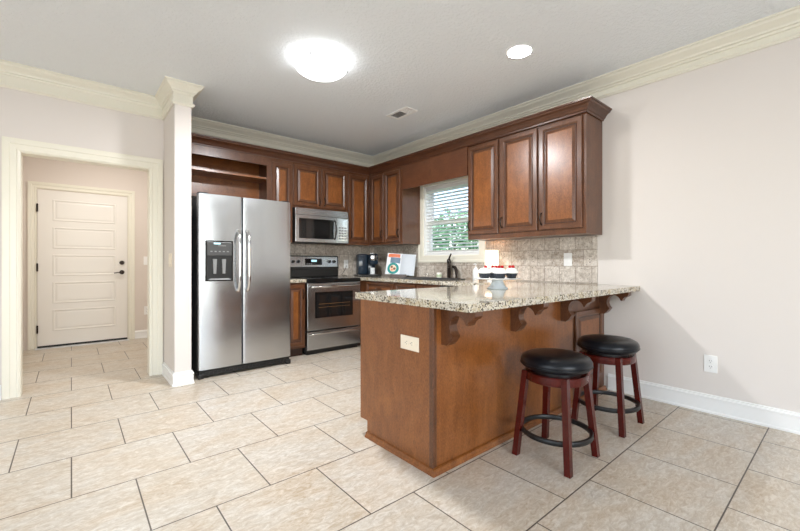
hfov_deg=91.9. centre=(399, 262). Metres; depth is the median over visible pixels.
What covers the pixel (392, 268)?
print
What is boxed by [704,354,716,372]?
wall outlet
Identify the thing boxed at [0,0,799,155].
ceiling
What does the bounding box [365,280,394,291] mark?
base cabinet
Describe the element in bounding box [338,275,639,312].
countertop
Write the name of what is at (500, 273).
cupcake
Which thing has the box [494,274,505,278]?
paper cup
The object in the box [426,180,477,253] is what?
window blind
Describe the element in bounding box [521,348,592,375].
seat cushion
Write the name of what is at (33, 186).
trim
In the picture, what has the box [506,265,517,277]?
cupcake
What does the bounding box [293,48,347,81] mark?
ceiling light
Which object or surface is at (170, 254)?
wall switch
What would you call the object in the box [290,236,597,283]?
backsplash
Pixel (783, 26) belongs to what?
trim
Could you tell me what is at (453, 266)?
sprayer
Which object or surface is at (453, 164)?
window valance
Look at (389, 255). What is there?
print
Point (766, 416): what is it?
baseboard
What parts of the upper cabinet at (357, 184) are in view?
door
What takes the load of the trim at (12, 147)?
attached to the wall at (23, 115)
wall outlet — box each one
[344,260,347,267]
[401,334,418,351]
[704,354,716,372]
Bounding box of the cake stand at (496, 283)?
[476,277,520,288]
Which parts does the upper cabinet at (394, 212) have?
door, door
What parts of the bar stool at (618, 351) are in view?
leg, leg, swivel plate, leg, leg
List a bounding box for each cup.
[370,268,374,273]
[479,273,490,277]
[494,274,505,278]
[506,273,517,277]
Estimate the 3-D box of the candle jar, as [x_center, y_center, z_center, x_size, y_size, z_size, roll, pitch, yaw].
[0.484,0.157,4.799,0.066,0.070,0.066,0,0,-40]
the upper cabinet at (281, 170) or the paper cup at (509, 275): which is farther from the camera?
the upper cabinet at (281, 170)
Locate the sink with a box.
[401,277,463,280]
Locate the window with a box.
[418,176,485,261]
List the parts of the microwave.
door, handle, control panel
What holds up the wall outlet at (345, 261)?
attached to the backsplash
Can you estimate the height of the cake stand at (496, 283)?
0.080 m
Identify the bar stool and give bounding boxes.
[512,348,599,478]
[571,334,644,437]
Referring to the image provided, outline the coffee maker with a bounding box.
[354,253,380,275]
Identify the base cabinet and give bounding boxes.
[289,282,304,356]
[358,280,364,344]
[361,292,630,477]
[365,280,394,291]
[395,282,441,289]
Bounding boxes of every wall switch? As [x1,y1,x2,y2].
[168,253,171,266]
[564,253,571,265]
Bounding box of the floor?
[0,338,799,530]
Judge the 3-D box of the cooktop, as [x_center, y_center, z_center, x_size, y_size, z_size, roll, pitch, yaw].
[-1.006,0.217,5.037,0.762,0.046,0.628,0,0,-40]
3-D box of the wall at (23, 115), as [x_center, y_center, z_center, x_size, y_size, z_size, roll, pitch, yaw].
[-3.986,-0.253,2.532,4.200,2.705,0.120,0,0,-40]
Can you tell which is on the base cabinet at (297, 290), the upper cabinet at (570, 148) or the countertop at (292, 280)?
the countertop at (292, 280)
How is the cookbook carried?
on the cookbook stand at (391, 275)
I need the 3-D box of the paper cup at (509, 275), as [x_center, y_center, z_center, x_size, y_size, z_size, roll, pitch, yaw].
[0.824,0.097,2.861,0.086,0.036,0.086,0,0,-40]
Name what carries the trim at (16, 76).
attached to the wall at (23, 115)
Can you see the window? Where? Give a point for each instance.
(422, 250)
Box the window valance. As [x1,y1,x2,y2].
[402,147,467,189]
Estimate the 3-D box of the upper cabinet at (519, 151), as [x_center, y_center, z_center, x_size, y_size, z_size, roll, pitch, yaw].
[1.230,-0.752,3.779,0.370,1.015,0.421,0,0,-40]
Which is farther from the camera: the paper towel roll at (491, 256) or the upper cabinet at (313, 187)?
the upper cabinet at (313, 187)
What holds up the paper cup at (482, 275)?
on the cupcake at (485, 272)
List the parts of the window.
sash, sash, pane, pane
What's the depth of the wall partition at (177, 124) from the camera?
3.51 m
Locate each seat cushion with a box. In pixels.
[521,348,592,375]
[577,334,639,354]
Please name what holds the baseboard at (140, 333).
attached to the wall at (34, 169)
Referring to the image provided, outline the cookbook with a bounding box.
[385,253,415,275]
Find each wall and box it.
[0,87,163,398]
[23,156,146,349]
[374,37,799,412]
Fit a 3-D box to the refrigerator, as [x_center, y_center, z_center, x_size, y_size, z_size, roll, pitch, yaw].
[-1.774,0.212,4.196,0.917,1.767,0.877,0,0,-40]
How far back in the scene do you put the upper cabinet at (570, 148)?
3.34 m
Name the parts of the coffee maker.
panel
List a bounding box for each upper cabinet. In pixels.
[191,143,270,199]
[271,158,291,242]
[292,162,346,211]
[335,171,368,245]
[369,166,419,245]
[467,137,514,240]
[499,126,552,238]
[539,112,601,236]
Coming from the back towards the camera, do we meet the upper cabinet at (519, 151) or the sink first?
the sink
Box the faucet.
[447,253,451,277]
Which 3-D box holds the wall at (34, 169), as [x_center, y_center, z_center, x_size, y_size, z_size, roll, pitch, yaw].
[-4.381,-0.253,5.214,7.070,2.705,0.120,0,0,-40]
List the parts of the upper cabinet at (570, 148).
door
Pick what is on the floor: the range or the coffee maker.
the range
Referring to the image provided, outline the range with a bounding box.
[290,255,360,354]
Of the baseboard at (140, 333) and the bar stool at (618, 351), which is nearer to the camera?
the bar stool at (618, 351)
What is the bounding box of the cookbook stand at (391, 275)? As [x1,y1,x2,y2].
[390,274,408,276]
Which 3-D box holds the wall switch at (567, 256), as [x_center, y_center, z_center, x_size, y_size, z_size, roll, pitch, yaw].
[1.576,-0.030,3.636,0.011,0.122,0.078,0,0,-40]
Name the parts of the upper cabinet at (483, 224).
door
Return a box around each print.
[387,263,398,273]
[388,254,399,257]
[390,257,400,263]
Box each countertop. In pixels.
[290,278,305,282]
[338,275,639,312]
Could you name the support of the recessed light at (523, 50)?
in the ceiling
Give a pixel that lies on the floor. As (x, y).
(91, 441)
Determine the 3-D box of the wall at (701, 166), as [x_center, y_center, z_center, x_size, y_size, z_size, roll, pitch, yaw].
[1.578,-0.253,3.766,0.140,2.705,10.100,0,0,-40]
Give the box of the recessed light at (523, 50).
[506,44,532,58]
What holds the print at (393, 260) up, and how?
on the cookbook
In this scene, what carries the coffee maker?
on the countertop at (466, 295)
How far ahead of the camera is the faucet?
4.67 m
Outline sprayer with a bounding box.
[452,265,457,277]
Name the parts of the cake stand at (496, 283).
plate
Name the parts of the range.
clock panel, toe panel, storage drawer, oven door, handle, handle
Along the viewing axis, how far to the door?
5.18 m
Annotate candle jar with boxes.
[436,272,441,277]
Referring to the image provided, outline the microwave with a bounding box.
[290,207,348,244]
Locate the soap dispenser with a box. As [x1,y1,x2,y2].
[473,263,478,279]
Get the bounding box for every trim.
[0,59,203,119]
[2,136,162,399]
[28,181,134,349]
[191,5,799,166]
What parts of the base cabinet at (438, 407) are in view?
panel, corner moulding, shoe moulding, bar panel, frame, door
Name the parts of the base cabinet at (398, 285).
drawer, drawer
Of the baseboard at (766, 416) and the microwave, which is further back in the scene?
the microwave
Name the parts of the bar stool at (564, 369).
leg, leg, swivel plate, leg, leg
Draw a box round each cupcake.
[478,265,490,277]
[489,265,496,277]
[493,265,506,278]
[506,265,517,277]
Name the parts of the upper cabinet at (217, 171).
panel, shelf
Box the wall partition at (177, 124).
[164,104,190,372]
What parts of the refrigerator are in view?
freezer door, control panel, handle, handle, fridge door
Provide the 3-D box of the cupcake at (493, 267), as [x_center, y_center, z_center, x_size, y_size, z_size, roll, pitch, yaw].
[0.714,0.066,2.946,0.098,0.097,0.098,0,0,-40]
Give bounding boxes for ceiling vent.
[386,106,417,119]
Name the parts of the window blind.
ladder cord, rail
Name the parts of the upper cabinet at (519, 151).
door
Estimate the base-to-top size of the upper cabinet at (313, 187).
0.575 m
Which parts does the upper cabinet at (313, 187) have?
door, door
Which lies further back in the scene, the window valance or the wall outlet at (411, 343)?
the window valance
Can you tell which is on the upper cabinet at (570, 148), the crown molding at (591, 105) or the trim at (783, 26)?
the crown molding at (591, 105)
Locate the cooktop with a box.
[297,276,360,282]
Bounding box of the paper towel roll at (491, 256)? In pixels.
[485,250,498,280]
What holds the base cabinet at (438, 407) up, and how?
on the floor
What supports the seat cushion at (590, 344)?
on the bar stool at (618, 351)
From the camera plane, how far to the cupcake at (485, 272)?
2.84 m
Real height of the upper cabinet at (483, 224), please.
1.015 m
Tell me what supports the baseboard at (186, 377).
attached to the wall partition at (177, 124)
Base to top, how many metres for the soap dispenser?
0.184 m
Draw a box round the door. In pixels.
[35,189,128,349]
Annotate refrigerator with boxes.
[191,192,290,379]
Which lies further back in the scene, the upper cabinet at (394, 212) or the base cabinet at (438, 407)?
the upper cabinet at (394, 212)
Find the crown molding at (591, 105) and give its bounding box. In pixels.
[191,96,611,174]
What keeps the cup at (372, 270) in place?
on the coffee maker
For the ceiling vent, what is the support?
in the ceiling
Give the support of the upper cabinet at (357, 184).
attached to the wall
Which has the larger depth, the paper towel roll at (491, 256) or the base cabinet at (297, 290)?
the base cabinet at (297, 290)
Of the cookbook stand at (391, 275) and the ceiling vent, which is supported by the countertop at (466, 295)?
the cookbook stand at (391, 275)
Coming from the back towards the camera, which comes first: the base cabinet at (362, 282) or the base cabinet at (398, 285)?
the base cabinet at (362, 282)
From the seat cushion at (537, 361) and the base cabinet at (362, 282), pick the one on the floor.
the base cabinet at (362, 282)
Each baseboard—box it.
[135,330,146,338]
[162,362,194,386]
[608,373,799,434]

